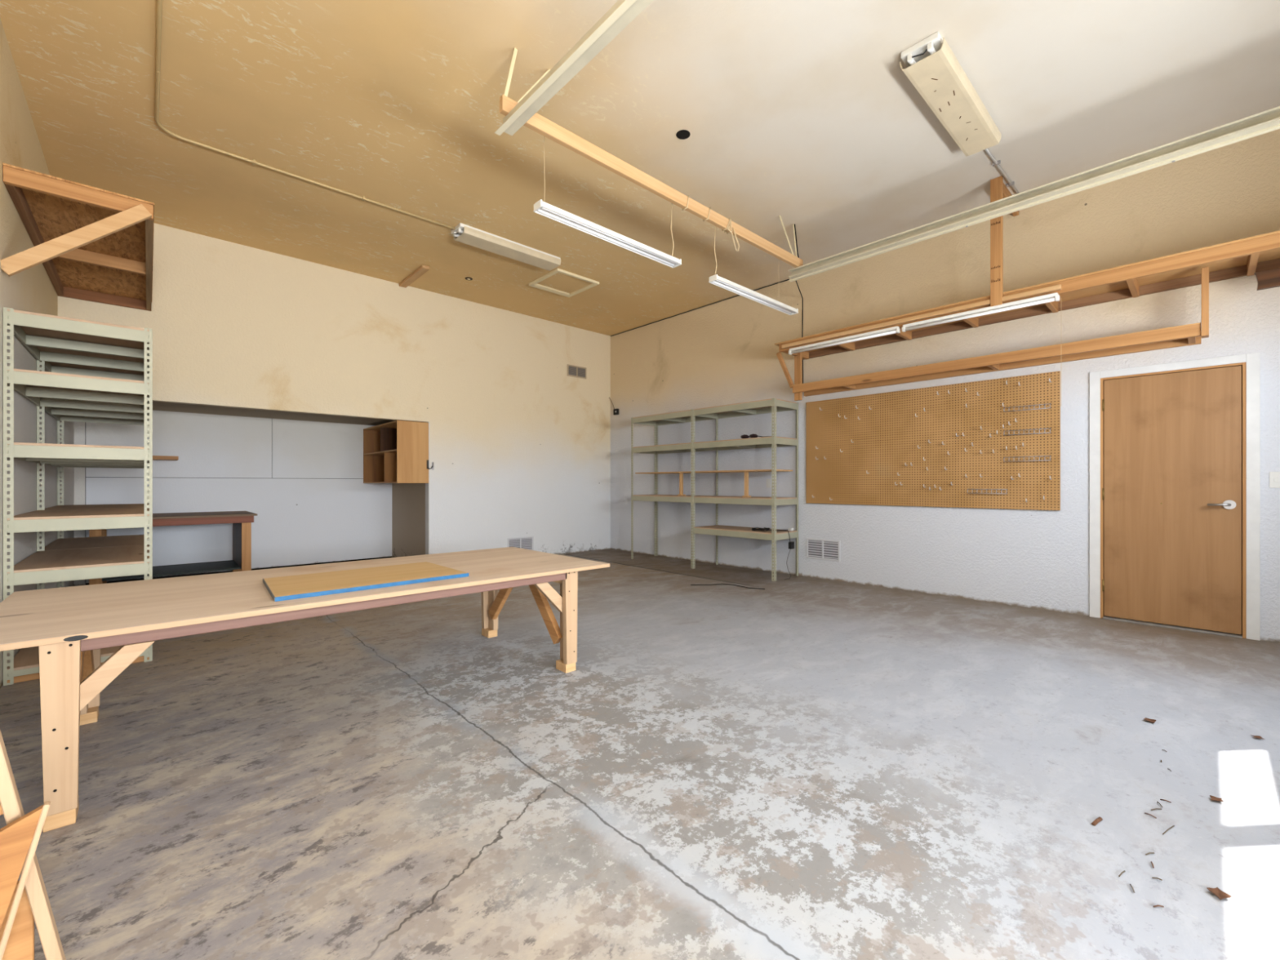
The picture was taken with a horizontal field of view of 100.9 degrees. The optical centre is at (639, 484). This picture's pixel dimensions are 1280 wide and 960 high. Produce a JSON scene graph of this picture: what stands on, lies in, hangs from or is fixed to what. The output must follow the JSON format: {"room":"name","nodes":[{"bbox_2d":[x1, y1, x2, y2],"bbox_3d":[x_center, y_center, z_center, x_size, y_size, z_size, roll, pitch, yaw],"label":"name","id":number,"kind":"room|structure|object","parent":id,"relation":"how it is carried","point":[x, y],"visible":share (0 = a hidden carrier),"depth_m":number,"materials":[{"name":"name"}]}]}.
{"room":"garage workshop","nodes":[
{"label":"garage workshop","id":0,"kind":"room"},
{"bbox_2d":[0,18,74,688],"bbox_3d":[-2.449,-0.725,1.664,0.120,3.720,11.613,0,0,-43],"label":"wall","id":1,"kind":"structure","parent":0,"point":[32,290],"depth_m":3.39,"materials":[{"name":"paint"}]},
{"bbox_2d":[0,162,154,311],"bbox_3d":[-4.199,-1.490,4.078,0.652,0.632,2.529,0,0,-43],"label":"shelf","id":2,"kind":"object","parent":1,"relation":"attached to","point":[93,244],"visible":1,"depth_m":3.55,"materials":[{"name":"orange wood"}]},
{"bbox_2d":[74,409,391,586],"bbox_3d":[-5.045,0.035,7.092,3.474,2.200,0.128,0,0,-43],"label":"wall","id":3,"kind":"structure","parent":0,"point":[303,480],"depth_m":6.97,"materials":[{"name":"white paint"}]},
{"bbox_2d":[152,455,178,460],"bbox_3d":[-5.849,-0.306,6.040,0.860,0.042,0.313,0,0,-43],"label":"shelf","id":4,"kind":"object","parent":3,"relation":"attached to","point":[154,457],"visible":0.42,"depth_m":6.15,"materials":[{"name":"orange wood"}]},
{"bbox_2d":[152,401,395,425],"bbox_3d":[-4.555,-0.915,6.550,3.454,0.070,1.349,0,0,-43],"label":"ceiling","id":5,"kind":"structure","parent":0,"point":[157,406],"depth_m":6.67,"materials":[{"name":"paint"}]},
{"bbox_2d":[57,222,610,554],"bbox_3d":[-2.942,-0.720,7.055,6.523,3.730,0.110,0,0,-43],"label":"wall","id":6,"kind":"structure","parent":0,"point":[520,446],"depth_m":7.01,"materials":[{"name":"paint"}]},
{"bbox_2d":[426,460,434,470],"bbox_3d":[-2.797,-0.255,7.080,0.043,0.130,0.101,0,0,38],"label":"hasp latch","id":7,"kind":"object","parent":6,"relation":"attached to","point":[433,463],"visible":1,"depth_m":7.08,"materials":[{"name":"grey metal"}]},
{"bbox_2d":[507,536,533,550],"bbox_3d":[-1.811,0.922,8.024,0.440,0.225,0.012,0,0,-43],"label":"air vent","id":8,"kind":"object","parent":6,"relation":"in","point":[526,543],"visible":0.75,"depth_m":8.04,"materials":[{"name":"grey metal"}]},
{"bbox_2d":[567,364,586,378],"bbox_3d":[-1.042,-1.855,8.739,0.390,0.190,0.012,0,0,-43],"label":"air vent","id":9,"kind":"object","parent":6,"relation":"in","point":[573,371],"visible":1,"depth_m":8.73,"materials":[{"name":"grey metal"}]},
{"bbox_2d":[391,483,425,557],"bbox_3d":[-3.320,0.035,7.699,0.120,2.200,1.349,0,0,-43],"label":"wall","id":10,"kind":"structure","parent":0,"point":[408,500],"depth_m":7.63,"materials":[{"name":"paint"}]},
{"bbox_2d":[363,420,428,483],"bbox_3d":[-3.470,-0.415,7.469,0.406,0.809,1.459,0,0,-43],"label":"upper cabinet","id":11,"kind":"object","parent":10,"relation":"attached to","point":[397,451],"visible":1,"depth_m":7.09,"materials":[{"name":"brown wood"}]},
{"bbox_2d":[363,420,396,431],"bbox_3d":[-3.474,-0.812,7.465,0.396,0.016,1.427,0,0,-43],"label":"shelf","id":12,"kind":"object","parent":11,"relation":"attached to","point":[390,426],"depth_m":7.51,"materials":[{"name":"brown wood"}]},
{"bbox_2d":[363,448,396,455],"bbox_3d":[-3.474,-0.441,7.465,0.396,0.016,1.427,0,0,-43],"label":"shelf","id":13,"kind":"object","parent":11,"relation":"attached to","point":[382,452],"depth_m":7.50,"materials":[{"name":"brown wood"}]},
{"bbox_2d":[363,481,396,483],"bbox_3d":[-3.474,-0.019,7.465,0.396,0.016,1.427,0,0,-43],"label":"shelf","id":14,"kind":"object","parent":11,"relation":"attached to","point":[363,482],"depth_m":7.31,"materials":[{"name":"brown wood"}]},
{"bbox_2d":[425,422,429,554],"bbox_3d":[-2.865,0.152,7.125,0.011,1.965,0.116,0,0,-43],"label":"trim","id":15,"kind":"structure","parent":10,"relation":"attached to","point":[427,485],"depth_m":7.11,"materials":[{"name":"white paint"}]},
{"bbox_2d":[0,549,1279,959],"bbox_3d":[-0.662,1.195,4.611,6.913,0.120,9.893,0,0,-43],"label":"floor","id":16,"kind":"structure","parent":0,"point":[800,767],"depth_m":2.01,"materials":[{"name":"concrete"}]},
{"bbox_2d":[0,729,66,959],"bbox_3d":[-1.401,0.785,1.071,0.336,0.703,0.103,0,0,-43],"label":"sawhorse","id":17,"kind":"object","parent":16,"relation":"on","point":[24,901],"visible":1,"depth_m":1.13,"materials":[{"name":"brown wood"}]},
{"bbox_2d":[3,306,152,685],"bbox_3d":[-4.188,0.070,4.079,0.618,2.130,2.444,0,0,-43],"label":"storage rack","id":18,"kind":"object","parent":16,"relation":"on","point":[97,372],"visible":0.8,"depth_m":3.37,"materials":[{"name":"metal"}]},
{"bbox_2d":[88,511,257,585],"bbox_3d":[-5.361,0.743,6.022,1.515,0.785,1.001,0,0,-43],"label":"bench","id":19,"kind":"object","parent":16,"relation":"on","point":[242,521],"visible":0.53,"depth_m":6.05,"materials":[{"name":"red paint"}]},
{"bbox_2d":[102,560,241,581],"bbox_3d":[-5.324,0.976,6.037,1.290,0.018,0.813,0,0,-43],"label":"shelf","id":20,"kind":"object","parent":19,"relation":"attached to","point":[177,569],"depth_m":6.05,"materials":[{"name":"beige metal"}]},
{"bbox_2d":[0,546,609,832],"bbox_3d":[-1.546,0.818,2.888,2.580,0.635,1.215,0,0,-43],"label":"work table","id":21,"kind":"object","parent":16,"relation":"on","point":[70,627],"visible":0.99,"depth_m":2.22,"materials":[{"name":"brown wood"}]},
{"bbox_2d":[262,561,468,601],"bbox_3d":[-1.431,0.490,2.758,0.878,0.019,0.592,0,0,-43],"label":"board","id":22,"kind":"object","parent":21,"relation":"on","point":[306,585],"visible":1,"depth_m":2.65,"materials":[{"name":"brown wood"}]},
{"bbox_2d":[631,397,798,581],"bbox_3d":[0.938,0.065,7.191,0.603,2.140,2.651,0,0,-43],"label":"storage rack","id":23,"kind":"object","parent":16,"relation":"on","point":[774,405],"depth_m":6.89,"materials":[{"name":"metal"}]},
{"bbox_2d":[635,469,792,497],"bbox_3d":[0.910,-0.004,7.273,0.440,0.338,2.410,0,0,-43],"label":"shelf","id":24,"kind":"object","parent":23,"relation":"on","point":[746,472],"visible":0.93,"depth_m":6.97,"materials":[{"name":"brown wood"}]},
{"bbox_2d":[740,433,771,438],"bbox_3d":[1.422,-0.589,6.459,0.070,0.053,0.464,0,0,-43],"label":"goggles","id":25,"kind":"object","parent":23,"relation":"on","point":[753,435],"visible":0.83,"depth_m":6.49,"materials":[{"name":"black plastic"}]},
{"bbox_2d":[740,434,748,438],"bbox_3d":[1.306,-0.589,6.583,0.068,0.052,0.124,0,0,-43],"label":"cup","id":26,"kind":"object","parent":25,"relation":"on","point":[744,436],"depth_m":6.56,"materials":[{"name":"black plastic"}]},
{"bbox_2d":[749,433,757,437],"bbox_3d":[1.394,-0.589,6.488,0.068,0.052,0.124,0,0,-43],"label":"cup","id":27,"kind":"object","parent":25,"relation":"on","point":[753,435],"depth_m":6.46,"materials":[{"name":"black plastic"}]},
{"bbox_2d":[690,583,764,589],"bbox_3d":[0.977,1.130,5.880,0.813,0.010,0.162,0,0,17],"label":"cord","id":28,"kind":"object","parent":16,"relation":"on","point":[715,584],"visible":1,"depth_m":5.92,"materials":[{"name":"black rubber"}]},
{"bbox_2d":[1091,817,1102,826],"bbox_3d":[1.532,1.131,1.773,0.060,0.012,0.012,0,0,-31],"label":"dry leaf","id":29,"kind":"object","parent":16,"relation":"on","point":[1098,820],"visible":1,"depth_m":1.77,"materials":[{"name":"brown plant"}]},
{"bbox_2d":[1143,717,1155,723],"bbox_3d":[2.433,1.127,2.523,0.041,0.007,0.051,0,0,-26],"label":"dry leaf","id":30,"kind":"object","parent":16,"relation":"on","point":[1153,721],"visible":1,"depth_m":2.52,"materials":[{"name":"brown plant"}]},
{"bbox_2d":[1162,825,1174,834],"bbox_3d":[1.729,1.131,1.730,0.091,0.005,0.004,0,0,-29],"label":"dry twig","id":31,"kind":"object","parent":16,"relation":"on","point":[1167,829],"visible":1,"depth_m":1.73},
{"bbox_2d":[1209,795,1223,801],"bbox_3d":[2.064,1.127,1.893,0.032,0.006,0.039,0,0,39],"label":"dry leaf","id":32,"kind":"object","parent":16,"relation":"on","point":[1214,798],"visible":1,"depth_m":1.90,"materials":[{"name":"brown plant"}]},
{"bbox_2d":[1206,887,1231,899],"bbox_3d":[1.595,1.127,1.457,0.038,0.006,0.047,0,0,3],"label":"dry leaf","id":33,"kind":"object","parent":16,"relation":"on","point":[1219,893],"visible":1,"depth_m":1.46,"materials":[{"name":"brown plant"}]},
{"bbox_2d":[1250,734,1264,739],"bbox_3d":[2.752,1.127,2.356,0.035,0.005,0.028,0,0,30],"label":"dry leaf","id":34,"kind":"object","parent":16,"relation":"on","point":[1256,736],"visible":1,"depth_m":2.36,"materials":[{"name":"brown plant"}]},
{"bbox_2d":[0,0,1279,336],"bbox_3d":[-0.144,-2.645,4.055,6.913,0.120,8.374,0,0,-43],"label":"ceiling","id":35,"kind":"structure","parent":0,"point":[806,113],"depth_m":3.73,"materials":[{"name":"paint"}]},
{"bbox_2d":[154,0,454,229],"bbox_3d":[-0.010,-2.571,1.709,2.247,0.026,7.917,0,0,-43],"label":"conduit","id":36,"kind":"object","parent":35,"relation":"attached to","point":[159,2],"visible":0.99,"depth_m":3.99,"materials":[{"name":"brown metal"}]},
{"bbox_2d":[399,264,430,287],"bbox_3d":[-2.799,-2.565,6.547,0.090,0.038,0.800,0,0,-43],"label":"block","id":37,"kind":"object","parent":35,"relation":"attached to","point":[423,268],"visible":1,"depth_m":6.48,"materials":[{"name":"brown wood"}]},
{"bbox_2d":[450,222,560,271],"bbox_3d":[-1.418,-2.540,5.715,1.190,0.090,0.260,0,0,-43],"label":"ceiling light","id":38,"kind":"object","parent":35,"relation":"attached to","point":[462,233],"visible":1,"depth_m":5.61,"materials":[{"name":"beige metal"}]},
{"bbox_2d":[528,268,599,297],"bbox_3d":[-0.978,-2.568,6.784,0.640,0.031,0.665,0,0,-43],"label":"attic hatch","id":39,"kind":"object","parent":35,"relation":"attached to","point":[558,281],"visible":1,"depth_m":6.78,"materials":[{"name":"paint"}]},
{"bbox_2d":[494,0,653,135],"bbox_3d":[0.391,-2.311,1.819,0.096,0.546,3.530,0,0,-43],"label":"door track","id":40,"kind":"object","parent":35,"relation":"hanging from","point":[622,12],"visible":1,"depth_m":2.57,"materials":[{"name":"metal"}]},
{"bbox_2d":[499,47,803,267],"bbox_3d":[0.389,-2.358,4.147,3.270,0.463,0.081,0,0,-43],"label":"ceiling beam","id":41,"kind":"structure","parent":35,"relation":"attached to","point":[537,122],"depth_m":3.70,"materials":[{"name":"brown wood"}]},
{"bbox_2d":[533,181,681,267],"bbox_3d":[-0.169,-1.917,3.654,1.254,0.477,0.094,0,0,-43],"label":"light","id":42,"kind":"object","parent":41,"relation":"hanging from","point":[543,208],"visible":0.94,"depth_m":3.57,"materials":[{"name":"white metal"}]},
{"bbox_2d":[681,195,739,251],"bbox_3d":[0.586,-2.096,4.295,0.658,0.257,0.067,0,0,-43],"label":"cord","id":43,"kind":"object","parent":41,"relation":"attached to","point":[730,220],"visible":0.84,"depth_m":4.42,"materials":[{"name":"beige plastic"}]},
{"bbox_2d":[708,226,798,315],"bbox_3d":[1.065,-1.917,4.801,1.264,0.477,0.094,0,0,-43],"label":"light","id":44,"kind":"object","parent":41,"relation":"hanging from","point":[716,280],"visible":0.95,"depth_m":4.70,"materials":[{"name":"white metal"}]},
{"bbox_2d":[794,224,803,383],"bbox_3d":[1.762,-1.884,5.890,0.088,1.397,1.359,0,0,18],"label":"cable","id":45,"kind":"object","parent":41,"relation":"hanging from","point":[794,224],"visible":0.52,"depth_m":6.48,"materials":[{"name":"black rubber"}]},
{"bbox_2d":[675,129,690,139],"bbox_3d":[0.319,-2.583,3.910,0.104,0.003,0.104,0,0,-43],"label":"hole","id":46,"kind":"object","parent":35,"relation":"attached to","point":[682,134],"depth_m":3.90,"materials":[{"name":"black"}]},
{"bbox_2d":[610,279,789,336],"bbox_3d":[0.742,-2.575,7.875,0.012,0.016,3.680,0,0,-43],"label":"cable","id":47,"kind":"object","parent":35,"relation":"attached to","point":[787,279],"visible":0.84,"depth_m":7.74,"materials":[{"name":"black rubber"}]},
{"bbox_2d":[899,31,1001,156],"bbox_3d":[2.098,-2.539,3.526,1.275,0.090,0.245,0,0,-43],"label":"ceiling light","id":48,"kind":"object","parent":35,"relation":"attached to","point":[933,68],"visible":1,"depth_m":3.38,"materials":[{"name":"beige metal"}]},
{"bbox_2d":[984,148,1019,194],"bbox_3d":[3.042,-2.572,4.411,1.343,0.026,0.055,0,0,-43],"label":"conduit","id":49,"kind":"object","parent":35,"relation":"attached to","point":[995,162],"visible":0.83,"depth_m":4.32,"materials":[{"name":"grey metal"}]},
{"bbox_2d":[788,106,1279,281],"bbox_3d":[2.706,-2.308,3.999,0.096,0.551,3.570,0,0,-43],"label":"door track","id":50,"kind":"object","parent":35,"relation":"hanging from","point":[1268,121],"visible":1,"depth_m":3.68,"materials":[{"name":"metal"}]},
{"bbox_2d":[610,128,1279,643],"bbox_3d":[2.291,-0.720,6.307,0.120,3.730,8.354,0,0,-43],"label":"wall","id":51,"kind":"structure","parent":0,"point":[722,353],"depth_m":5.28,"materials":[{"name":"paint"}]},
{"bbox_2d":[608,397,618,415],"bbox_3d":[-0.451,-1.349,9.125,0.054,0.317,0.214,0,0,-43],"label":"junction box","id":52,"kind":"object","parent":51,"relation":"attached to","point":[615,411],"visible":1,"depth_m":9.07,"materials":[{"name":"black metal"}]},
{"bbox_2d":[766,478,771,487],"bbox_3d":[1.672,-0.010,6.876,0.010,0.116,0.072,0,0,-43],"label":"wall plate","id":53,"kind":"object","parent":51,"relation":"attached to","point":[769,480],"visible":1,"depth_m":6.87,"materials":[{"name":"white plastic"}]},
{"bbox_2d":[806,537,839,561],"bbox_3d":[2.186,0.783,6.322,0.012,0.247,0.430,0,0,-43],"label":"air vent","id":54,"kind":"object","parent":51,"relation":"in","point":[816,548],"visible":1,"depth_m":6.31,"materials":[{"name":"grey metal"}]},
{"bbox_2d":[805,370,1060,511],"bbox_3d":[2.876,-0.381,5.571,0.026,1.232,2.461,0,0,-43],"label":"pegboard","id":55,"kind":"object","parent":51,"relation":"attached to","point":[886,437],"visible":1,"depth_m":5.37,"materials":[{"name":"orange wood"}]},
{"bbox_2d":[967,488,1008,493],"bbox_3d":[3.316,0.069,5.052,0.041,0.047,0.325,0,0,-43],"label":"holder","id":56,"kind":"object","parent":55,"relation":"attached to","point":[967,489],"visible":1,"depth_m":5.04,"materials":[{"name":"silver metal"}]},
{"bbox_2d":[1003,403,1051,412],"bbox_3d":[3.529,-0.696,4.823,0.041,0.047,0.350,0,0,-43],"label":"holder","id":57,"kind":"object","parent":55,"relation":"attached to","point":[1045,403],"visible":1,"depth_m":4.81,"materials":[{"name":"silver metal"}]},
{"bbox_2d":[1003,427,1051,435],"bbox_3d":[3.529,-0.476,4.823,0.041,0.047,0.350,0,0,-43],"label":"holder","id":58,"kind":"object","parent":55,"relation":"attached to","point":[1045,428],"visible":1,"depth_m":4.81,"materials":[{"name":"silver metal"}]},
{"bbox_2d":[1003,455,1051,462],"bbox_3d":[3.529,-0.231,4.823,0.041,0.047,0.350,0,0,-43],"label":"holder","id":59,"kind":"object","parent":55,"relation":"attached to","point":[1034,455],"visible":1,"depth_m":4.81,"materials":[{"name":"silver metal"}]},
{"bbox_2d":[774,176,1279,400],"bbox_3d":[3.247,-1.787,4.694,0.675,1.594,4.350,0,0,-43],"label":"wall shelf","id":60,"kind":"object","parent":51,"relation":"attached to","point":[1247,256],"visible":0.96,"depth_m":4.45,"materials":[{"name":"orange wood"}]},
{"bbox_2d":[788,325,900,355],"bbox_3d":[2.078,-1.479,5.492,0.042,0.062,1.190,0,0,-43],"label":"tube light","id":61,"kind":"object","parent":60,"relation":"attached to","point":[875,333],"visible":1,"depth_m":5.43,"materials":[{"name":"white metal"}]},
{"bbox_2d":[902,292,1059,332],"bbox_3d":[2.904,-1.479,4.604,0.042,0.062,1.185,0,0,-43],"label":"tube light","id":62,"kind":"object","parent":60,"relation":"attached to","point":[1046,298],"visible":1,"depth_m":4.53,"materials":[{"name":"white glass"}]},
{"bbox_2d":[1253,267,1279,290],"bbox_3d":[4.429,-1.458,3.327,0.038,0.283,0.737,0,0,-43],"label":"board","id":63,"kind":"object","parent":60,"relation":"hanging from","point":[1266,279],"visible":1,"depth_m":3.54,"materials":[{"name":"brown wood"}]},
{"bbox_2d":[1088,352,1260,640],"bbox_3d":[4.198,0.090,4.205,0.191,2.090,0.950,0,0,-43],"label":"door","id":64,"kind":"structure","parent":51,"relation":"in","point":[1175,447],"depth_m":4.16,"materials":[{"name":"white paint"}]},
{"bbox_2d":[1269,471,1279,488],"bbox_3d":[4.553,-0.030,3.779,0.010,0.116,0.072,0,0,-43],"label":"wall plate","id":65,"kind":"object","parent":51,"relation":"attached to","point":[1274,477],"visible":1,"depth_m":3.79,"materials":[{"name":"white plastic"}]},
{"bbox_2d":[1273,477,1279,481],"bbox_3d":[4.551,-0.030,3.777,0.003,0.028,0.032,0,0,-43],"label":"outlet","id":66,"kind":"object","parent":65,"relation":"attached to","point":[1275,479],"depth_m":3.78,"materials":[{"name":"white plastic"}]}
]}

